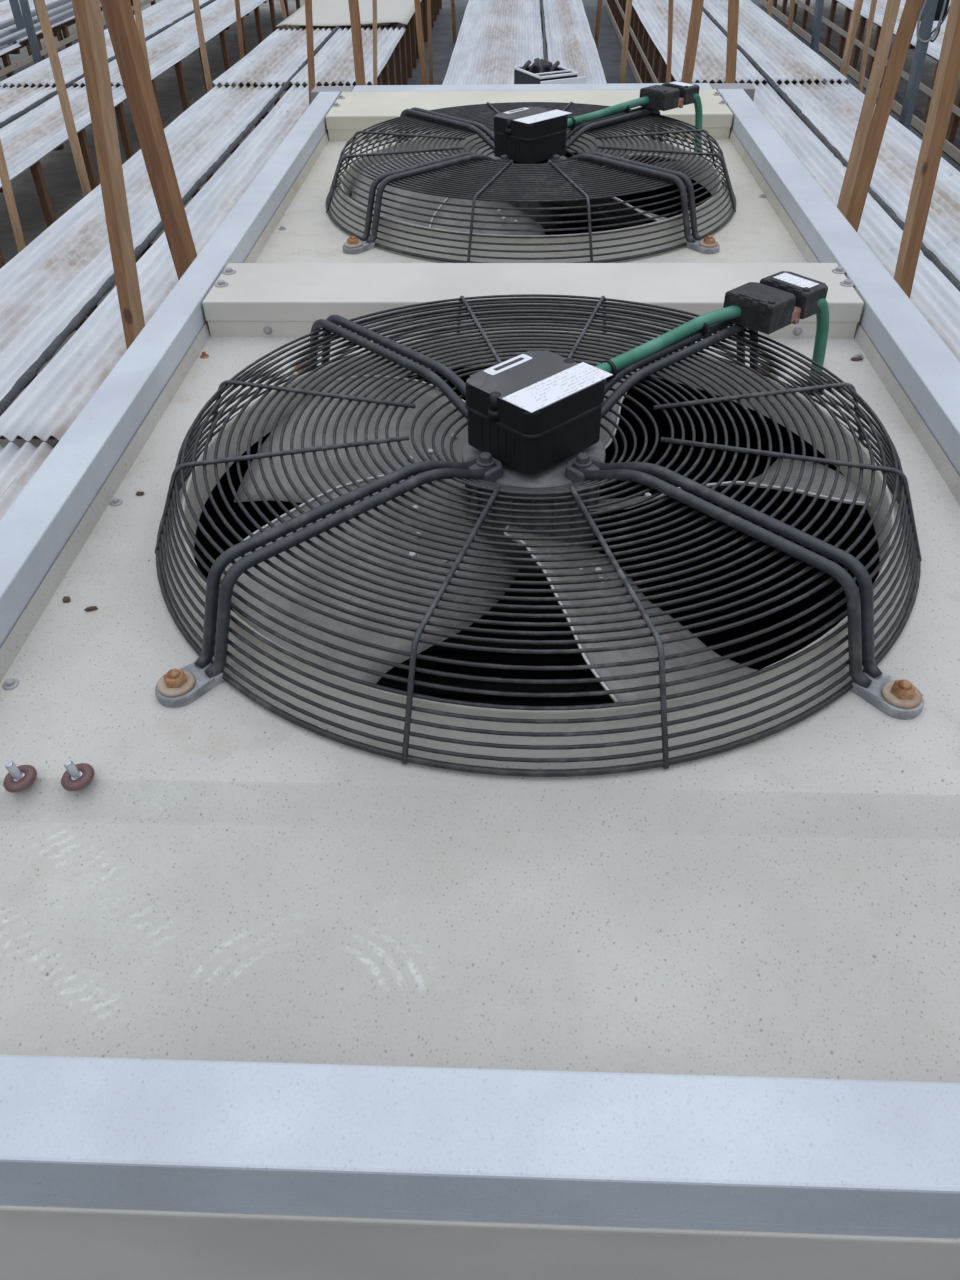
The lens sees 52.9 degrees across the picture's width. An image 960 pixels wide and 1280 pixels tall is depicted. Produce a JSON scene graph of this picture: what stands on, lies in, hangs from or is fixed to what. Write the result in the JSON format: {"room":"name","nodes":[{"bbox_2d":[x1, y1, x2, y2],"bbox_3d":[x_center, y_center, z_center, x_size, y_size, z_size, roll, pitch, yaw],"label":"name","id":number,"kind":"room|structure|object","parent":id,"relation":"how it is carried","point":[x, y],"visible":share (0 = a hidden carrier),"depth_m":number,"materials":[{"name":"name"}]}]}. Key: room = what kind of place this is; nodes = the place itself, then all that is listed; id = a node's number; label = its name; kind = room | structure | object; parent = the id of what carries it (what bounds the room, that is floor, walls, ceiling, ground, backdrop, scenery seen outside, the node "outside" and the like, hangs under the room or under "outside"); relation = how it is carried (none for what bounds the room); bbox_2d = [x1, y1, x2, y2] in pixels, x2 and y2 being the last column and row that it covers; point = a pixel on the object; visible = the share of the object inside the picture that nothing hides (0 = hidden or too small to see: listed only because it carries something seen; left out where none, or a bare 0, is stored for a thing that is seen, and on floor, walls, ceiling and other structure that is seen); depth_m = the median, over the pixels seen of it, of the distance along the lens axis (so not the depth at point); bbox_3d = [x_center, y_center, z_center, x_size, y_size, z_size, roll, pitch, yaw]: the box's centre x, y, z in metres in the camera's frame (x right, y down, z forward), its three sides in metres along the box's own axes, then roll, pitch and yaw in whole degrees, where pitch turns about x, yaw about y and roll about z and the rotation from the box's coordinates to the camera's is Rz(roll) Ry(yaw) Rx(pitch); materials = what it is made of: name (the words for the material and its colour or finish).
{"room":"industrial rooftop","nodes":[
{"label":"industrial rooftop","id":0,"kind":"room"},
{"bbox_2d":[0,0,959,444],"bbox_3d":[0.497,-6.585,10.832,18.000,0.100,29.000,1,41,2],"label":"floor","id":1,"kind":"structure","parent":0,"point":[59,169],"depth_m":9.38,"materials":[{"name":"concrete"}]},
{"bbox_2d":[19,0,46,87],"bbox_3d":[-3.682,-5.418,7.552,0.198,2.480,0.124,1,41,2],"label":"steel post","id":2,"kind":"object","parent":1,"relation":"on","point":[24,4],"visible":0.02,"depth_m":7.89,"materials":[{"name":"grey metal"}]},
{"bbox_2d":[0,0,155,87],"bbox_3d":[-4.575,-5.439,9.090,1.227,0.550,10.500,1,41,2],"label":"metal panel","id":3,"kind":"object","parent":1,"relation":"on","point":[6,13],"visible":0.2,"depth_m":9.20,"materials":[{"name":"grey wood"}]},
{"bbox_2d":[9,0,24,30],"bbox_3d":[-4.130,-5.588,8.613,0.060,0.300,0.060,1,41,2],"label":"stub","id":4,"kind":"object","parent":3,"relation":"on","point":[15,7],"visible":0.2,"depth_m":8.60,"materials":[{"name":"grey metal"}]},
{"bbox_2d":[0,0,71,28],"bbox_3d":[-4.396,-5.986,9.273,0.046,0.048,8.500,1,41,2],"label":"pipe","id":5,"kind":"object","parent":3,"relation":"on","point":[49,6],"visible":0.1,"depth_m":9.47,"materials":[{"name":"grey metal"}]},
{"bbox_2d":[0,3,72,38],"bbox_3d":[-4.181,-5.983,9.265,0.046,0.048,8.500,1,41,2],"label":"pipe","id":6,"kind":"object","parent":3,"relation":"on","point":[13,29],"visible":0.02,"depth_m":9.30,"materials":[{"name":"grey metal"}]},
{"bbox_2d":[0,0,100,46],"bbox_3d":[-4.021,-5.981,9.259,0.053,0.056,8.500,1,41,2],"label":"pipe","id":7,"kind":"object","parent":3,"relation":"on","point":[19,34],"visible":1,"depth_m":8.73,"materials":[{"name":"grey metal"}]},
{"bbox_2d":[0,0,299,268],"bbox_3d":[-2.923,-4.929,8.460,1.107,0.551,12.000,1,41,2],"label":"metal panel","id":8,"kind":"object","parent":1,"relation":"on","point":[29,138],"visible":0.69,"depth_m":7.08,"materials":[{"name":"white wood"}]},
{"bbox_2d":[0,0,214,128],"bbox_3d":[-2.924,-5.000,8.137,0.045,0.038,11.401,1,41,2],"label":"hose","id":9,"kind":"object","parent":8,"relation":"on","point":[10,119],"visible":0.6,"depth_m":6.95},
{"bbox_2d":[0,3,369,447],"bbox_3d":[-2.036,-6.497,10.698,1.150,0.006,27.500,1,41,2],"label":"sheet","id":10,"kind":"object","parent":1,"relation":"on","point":[3,442],"visible":0.02,"depth_m":6.45,"materials":[{"name":"grey metal"}]},
{"bbox_2d":[0,139,25,252],"bbox_3d":[-2.140,-2.491,4.097,0.242,2.474,0.050,1,41,2],"label":"wooden post","id":11,"kind":"object","parent":10,"relation":"on","point":[4,176],"visible":0.5,"depth_m":4.47,"materials":[{"name":"beige wood"}]},
{"bbox_2d":[34,0,90,196],"bbox_3d":[-2.160,-3.076,4.783,0.063,2.474,0.054,-20,44,-20],"label":"wooden post","id":12,"kind":"object","parent":10,"relation":"on","point":[41,8],"visible":0.66,"depth_m":4.98,"materials":[{"name":"beige wood"}]},
{"bbox_2d":[133,0,152,86],"bbox_3d":[-2.346,-4.527,6.487,0.202,2.474,0.059,1,41,2],"label":"wooden post","id":13,"kind":"object","parent":10,"relation":"on","point":[136,3],"visible":0.29,"depth_m":6.70,"materials":[{"name":"beige wood"}]},
{"bbox_2d":[193,0,212,92],"bbox_3d":[-2.063,-4.829,6.834,0.063,2.474,0.050,-14,42,-15],"label":"wooden post","id":14,"kind":"object","parent":10,"relation":"on","point":[196,6],"visible":0.58,"depth_m":7.16,"materials":[{"name":"beige wood"}]},
{"bbox_2d":[235,0,244,59],"bbox_3d":[-1.976,-5.562,7.691,0.211,2.474,0.045,1,41,2],"label":"wooden post","id":15,"kind":"object","parent":10,"relation":"on","point":[237,2],"visible":0.47,"depth_m":8.06,"materials":[{"name":"orange wood"}]},
{"bbox_2d":[280,0,288,28],"bbox_3d":[-2.038,-6.829,9.178,0.290,2.474,0.045,1,41,2],"label":"wooden post","id":16,"kind":"object","parent":10,"relation":"on","point":[281,1],"visible":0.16,"depth_m":9.62,"materials":[{"name":"beige wood"}]},
{"bbox_2d":[0,0,441,519],"bbox_3d":[-1.349,-3.707,6.995,1.172,0.552,15.700,1,41,2],"label":"metal panel","id":17,"kind":"object","parent":1,"relation":"on","point":[47,283],"visible":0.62,"depth_m":4.46,"materials":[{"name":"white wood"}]},
{"bbox_2d":[100,0,196,279],"bbox_3d":[-0.697,-0.933,2.243,0.232,2.474,0.042,1,41,2],"label":"wooden post","id":18,"kind":"object","parent":17,"relation":"on","point":[118,14],"visible":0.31,"depth_m":2.08,"materials":[{"name":"brown wood"}]},
{"bbox_2d":[0,25,340,415],"bbox_3d":[-1.391,-3.777,6.674,0.043,0.036,15.101,1,41,2],"label":"hose","id":19,"kind":"object","parent":17,"relation":"attached to","point":[29,374],"visible":0.77,"depth_m":3.95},
{"bbox_2d":[305,0,314,104],"bbox_3d":[-0.620,-2.048,3.548,0.249,2.474,0.029,1,41,2],"label":"wooden post","id":20,"kind":"object","parent":17,"relation":"on","point":[308,3],"visible":0.17,"depth_m":3.46,"materials":[{"name":"orange wood"}]},
{"bbox_2d":[276,0,421,26],"bbox_3d":[-1.168,-7.273,10.744,1.203,0.051,5.200,1,41,2],"label":"cloth","id":21,"kind":"object","parent":17,"relation":"on","point":[324,12],"visible":0.86,"depth_m":9.23,"materials":[{"name":"white fabric"}]},
{"bbox_2d":[396,0,651,84],"bbox_3d":[0.487,-6.463,10.608,2.500,0.006,27.500,1,41,2],"label":"platform","id":22,"kind":"object","parent":1,"relation":"on","point":[609,48],"visible":0.02,"depth_m":10.91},
{"bbox_2d":[72,0,144,348],"bbox_3d":[-0.699,-0.671,1.936,0.294,2.474,0.034,1,41,2],"label":"wooden post","id":23,"kind":"object","parent":22,"relation":"on","point":[87,13],"visible":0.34,"depth_m":1.75,"materials":[{"name":"orange wood"}]},
{"bbox_2d":[348,0,365,84],"bbox_3d":[-0.581,-2.873,4.513,0.062,2.474,0.049,-16,43,-17],"label":"wooden post","id":24,"kind":"object","parent":22,"relation":"on","point":[353,4],"visible":0.25,"depth_m":4.54,"materials":[{"name":"orange wood"}]},
{"bbox_2d":[372,0,376,84],"bbox_3d":[-0.538,-3.216,4.915,0.195,2.474,0.025,1,41,2],"label":"wooden post","id":25,"kind":"object","parent":22,"relation":"on","point":[374,2],"visible":0.26,"depth_m":5.00,"materials":[{"name":"beige wood"}]},
{"bbox_2d":[414,0,427,84],"bbox_3d":[-0.499,-5.126,7.151,0.171,2.474,0.050,1,41,2],"label":"wooden post","id":26,"kind":"object","parent":22,"relation":"on","point":[418,17],"visible":0.63,"depth_m":7.53,"materials":[{"name":"orange wood"}]},
{"bbox_2d":[427,0,432,84],"bbox_3d":[-0.436,-5.892,8.047,0.082,2.474,0.036,1,41,2],"label":"wooden post","id":27,"kind":"object","parent":22,"relation":"on","point":[428,1],"visible":0.77,"depth_m":8.54,"materials":[{"name":"orange wood"}]},
{"bbox_2d":[451,0,456,42],"bbox_3d":[-0.342,-7.800,10.281,0.122,2.474,0.049,1,41,2],"label":"wooden post","id":28,"kind":"object","parent":22,"relation":"on","point":[452,1],"visible":0.9,"depth_m":10.93,"materials":[{"name":"orange wood"}]},
{"bbox_2d":[0,83,959,1279],"bbox_3d":[0.103,-0.123,2.117,1.257,1.397,2.948,1,41,2],"label":"cooler","id":29,"kind":"object","parent":22,"relation":"on","point":[280,999],"visible":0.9,"depth_m":0.78,"materials":[{"name":"paint"}]},
{"bbox_2d":[3,761,36,792],"bbox_3d":[-0.407,0.117,0.850,0.029,0.027,0.029,1,41,2],"label":"bolt","id":30,"kind":"object","parent":29,"relation":"on","point":[20,778],"visible":1,"depth_m":0.85,"materials":[{"name":"brown rubber"}]},
{"bbox_2d":[62,596,70,602],"bbox_3d":[-0.454,-0.045,1.060,0.010,0.005,0.007,1,41,2],"label":"crumb","id":31,"kind":"object","parent":29,"relation":"on","point":[65,599],"visible":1,"depth_m":1.06,"materials":[{"name":"brown"}]},
{"bbox_2d":[61,760,94,790],"bbox_3d":[-0.356,0.116,0.850,0.029,0.027,0.029,1,41,2],"label":"bolt","id":32,"kind":"object","parent":29,"relation":"on","point":[76,777],"visible":1,"depth_m":0.85,"materials":[{"name":"brown rubber"}]},
{"bbox_2d":[84,606,97,611],"bbox_3d":[-0.422,-0.034,1.046,0.014,0.005,0.004,-14,42,-15],"label":"crumb","id":33,"kind":"object","parent":29,"relation":"on","point":[91,608],"visible":1,"depth_m":1.04,"materials":[{"name":"brown"}]},
{"bbox_2d":[136,491,143,495],"bbox_3d":[-0.432,-0.186,1.225,0.011,0.005,0.006,-3,41,-2],"label":"crumb","id":34,"kind":"object","parent":29,"relation":"on","point":[139,493],"visible":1,"depth_m":1.22,"materials":[{"name":"brown"}]},
{"bbox_2d":[326,102,735,262],"bbox_3d":[0.110,-1.032,2.125,0.934,0.227,0.934,1,41,2],"label":"fan","id":35,"kind":"object","parent":29,"relation":"on","point":[489,187],"visible":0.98,"depth_m":1.96,"materials":[{"name":"black metal"}]},
{"bbox_2d":[567,81,702,155],"bbox_3d":[0.334,-1.185,2.256,0.475,0.166,0.086,-23,45,-24],"label":"power cable","id":36,"kind":"object","parent":35,"relation":"attached to","point":[675,94],"visible":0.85,"depth_m":2.25,"materials":[{"name":"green plastic"}]},
{"bbox_2d":[155,294,923,776],"bbox_3d":[0.064,-0.210,1.164,0.934,0.227,0.934,1,41,2],"label":"fan","id":37,"kind":"object","parent":29,"relation":"on","point":[423,504],"visible":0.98,"depth_m":1.02,"materials":[{"name":"black metal"}]},
{"bbox_2d":[595,271,828,395],"bbox_3d":[0.288,-0.364,1.294,0.475,0.166,0.086,-23,45,-24],"label":"power cable","id":38,"kind":"object","parent":37,"relation":"attached to","point":[781,299],"visible":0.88,"depth_m":1.29,"materials":[{"name":"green plastic"}]},
{"bbox_2d":[851,357,862,360],"bbox_3d":[0.585,-0.436,1.498,0.019,0.005,0.008,1,41,2],"label":"crumb","id":39,"kind":"object","parent":29,"relation":"on","point":[852,358],"visible":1,"depth_m":1.50,"materials":[{"name":"brown"}]},
{"bbox_2d":[442,0,606,84],"bbox_3d":[0.381,-4.813,8.271,1.177,0.533,12.200,1,41,2],"label":"metal panel","id":40,"kind":"object","parent":22,"relation":"on","point":[494,37],"visible":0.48,"depth_m":8.21,"materials":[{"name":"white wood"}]},
{"bbox_2d":[540,0,546,60],"bbox_3d":[0.622,-6.446,9.761,0.042,0.031,6.801,1,41,2],"label":"hose","id":41,"kind":"object","parent":40,"relation":"attached to","point":[541,1],"visible":0.84,"depth_m":8.38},
{"bbox_2d":[513,58,585,83],"bbox_3d":[0.450,-3.669,6.338,0.330,0.217,0.412,-17,43,-18],"label":"crate","id":42,"kind":"object","parent":40,"relation":"on","point":[541,71],"visible":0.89,"depth_m":6.28,"materials":[{"name":"white plastic"}]},
{"bbox_2d":[594,0,601,46],"bbox_3d":[1.325,-7.563,9.970,0.139,2.474,0.046,1,41,2],"label":"wooden post","id":43,"kind":"object","parent":22,"relation":"on","point":[599,4],"visible":0.88,"depth_m":10.61,"materials":[{"name":"orange wood"}]},
{"bbox_2d":[619,0,631,83],"bbox_3d":[1.172,-5.285,7.304,0.091,2.474,0.047,1,41,2],"label":"wooden post","id":44,"kind":"object","parent":22,"relation":"on","point":[628,2],"visible":0.59,"depth_m":7.71,"materials":[{"name":"beige wood"}]},
{"bbox_2d":[666,0,672,82],"bbox_3d":[1.015,-3.429,5.133,0.247,2.474,0.024,1,41,2],"label":"wooden post","id":45,"kind":"object","parent":22,"relation":"on","point":[670,5],"visible":0.28,"depth_m":5.26,"materials":[{"name":"orange wood"}]},
{"bbox_2d":[837,0,923,231],"bbox_3d":[0.931,-1.095,2.399,0.175,2.474,0.051,1,41,2],"label":"wooden post","id":46,"kind":"object","parent":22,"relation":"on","point":[871,126],"visible":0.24,"depth_m":2.25,"materials":[{"name":"beige wood"}]},
{"bbox_2d":[894,0,959,298],"bbox_3d":[0.906,-0.793,2.046,0.191,2.474,0.031,1,41,2],"label":"wooden post","id":47,"kind":"object","parent":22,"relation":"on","point":[948,69],"visible":0.32,"depth_m":1.89,"materials":[{"name":"beige wood"}]},
{"bbox_2d":[604,0,959,361],"bbox_3d":[1.984,-3.662,6.876,1.223,0.551,15.700,1,41,2],"label":"metal panel","id":48,"kind":"object","parent":1,"relation":"on","point":[834,109],"visible":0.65,"depth_m":6.07,"materials":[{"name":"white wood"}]},
{"bbox_2d":[681,0,703,82],"bbox_3d":[1.036,-3.000,4.630,0.122,2.474,0.052,1,41,2],"label":"wooden post","id":49,"kind":"object","parent":48,"relation":"on","point":[697,5],"visible":0.26,"depth_m":4.69,"materials":[{"name":"orange wood"}]},
{"bbox_2d":[725,0,738,82],"bbox_3d":[0.979,-2.260,3.764,0.285,2.474,0.038,1,41,2],"label":"wooden post","id":50,"kind":"object","parent":48,"relation":"on","point":[733,5],"visible":0.19,"depth_m":3.71,"materials":[{"name":"orange wood"}]},
{"bbox_2d":[703,6,959,291],"bbox_3d":[2.026,-3.731,6.551,0.044,0.036,15.101,1,41,2],"label":"hose","id":51,"kind":"object","parent":48,"relation":"attached to","point":[929,254],"visible":0.81,"depth_m":5.36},
{"bbox_2d":[706,0,959,171],"bbox_3d":[3.210,-6.426,10.510,1.350,0.006,27.500,1,41,2],"label":"platform","id":52,"kind":"object","parent":1,"relation":"on","point":[899,99],"visible":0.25,"depth_m":9.27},
{"bbox_2d":[767,0,772,16],"bbox_3d":[2.789,-6.751,8.989,0.196,2.474,0.046,1,41,2],"label":"wooden post","id":53,"kind":"object","parent":52,"relation":"on","point":[770,2],"visible":0.19,"depth_m":9.45,"materials":[{"name":"beige wood"}]},
{"bbox_2d":[787,0,794,32],"bbox_3d":[3.446,-7.872,10.290,0.222,2.474,0.049,1,41,2],"label":"wooden post","id":54,"kind":"object","parent":52,"relation":"on","point":[792,2],"visible":0.77,"depth_m":10.94,"materials":[{"name":"beige wood"}]},
{"bbox_2d":[810,0,823,53],"bbox_3d":[2.837,-5.772,7.836,0.286,2.480,0.110,1,41,2],"label":"steel post","id":55,"kind":"object","parent":52,"relation":"on","point":[818,12],"visible":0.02,"depth_m":8.25,"materials":[{"name":"grey metal"}]},
{"bbox_2d":[840,0,862,81],"bbox_3d":[2.738,-4.855,6.769,0.062,2.474,0.051,-16,43,-17],"label":"wooden post","id":56,"kind":"object","parent":52,"relation":"on","point":[857,7],"visible":0.46,"depth_m":7.11,"materials":[{"name":"beige wood"}]},
{"bbox_2d":[857,0,876,91],"bbox_3d":[2.800,-4.809,6.713,0.184,2.474,0.035,1,41,2],"label":"wooden post","id":57,"kind":"object","parent":52,"relation":"on","point":[873,2],"visible":0.58,"depth_m":7.08,"materials":[{"name":"beige wood"}]},
{"bbox_2d":[899,0,937,129],"bbox_3d":[2.767,-4.032,5.799,0.164,2.480,0.112,1,41,2],"label":"steel post","id":58,"kind":"object","parent":52,"relation":"on","point":[929,11],"visible":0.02,"depth_m":6.11,"materials":[{"name":"grey metal"}]},
{"bbox_2d":[916,0,949,42],"bbox_3d":[2.798,-3.957,5.948,0.231,0.458,0.208,1,41,2],"label":"coiled cable","id":59,"kind":"object","parent":58,"relation":"attached to","point":[942,9],"visible":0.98,"depth_m":5.98,"materials":[{"name":"black plastic"}]},
{"bbox_2d":[760,0,959,163],"bbox_3d":[4.111,-4.997,8.398,1.167,0.551,11.500,1,41,2],"label":"metal panel","id":60,"kind":"object","parent":1,"relation":"on","point":[934,48],"visible":0.29,"depth_m":9.13,"materials":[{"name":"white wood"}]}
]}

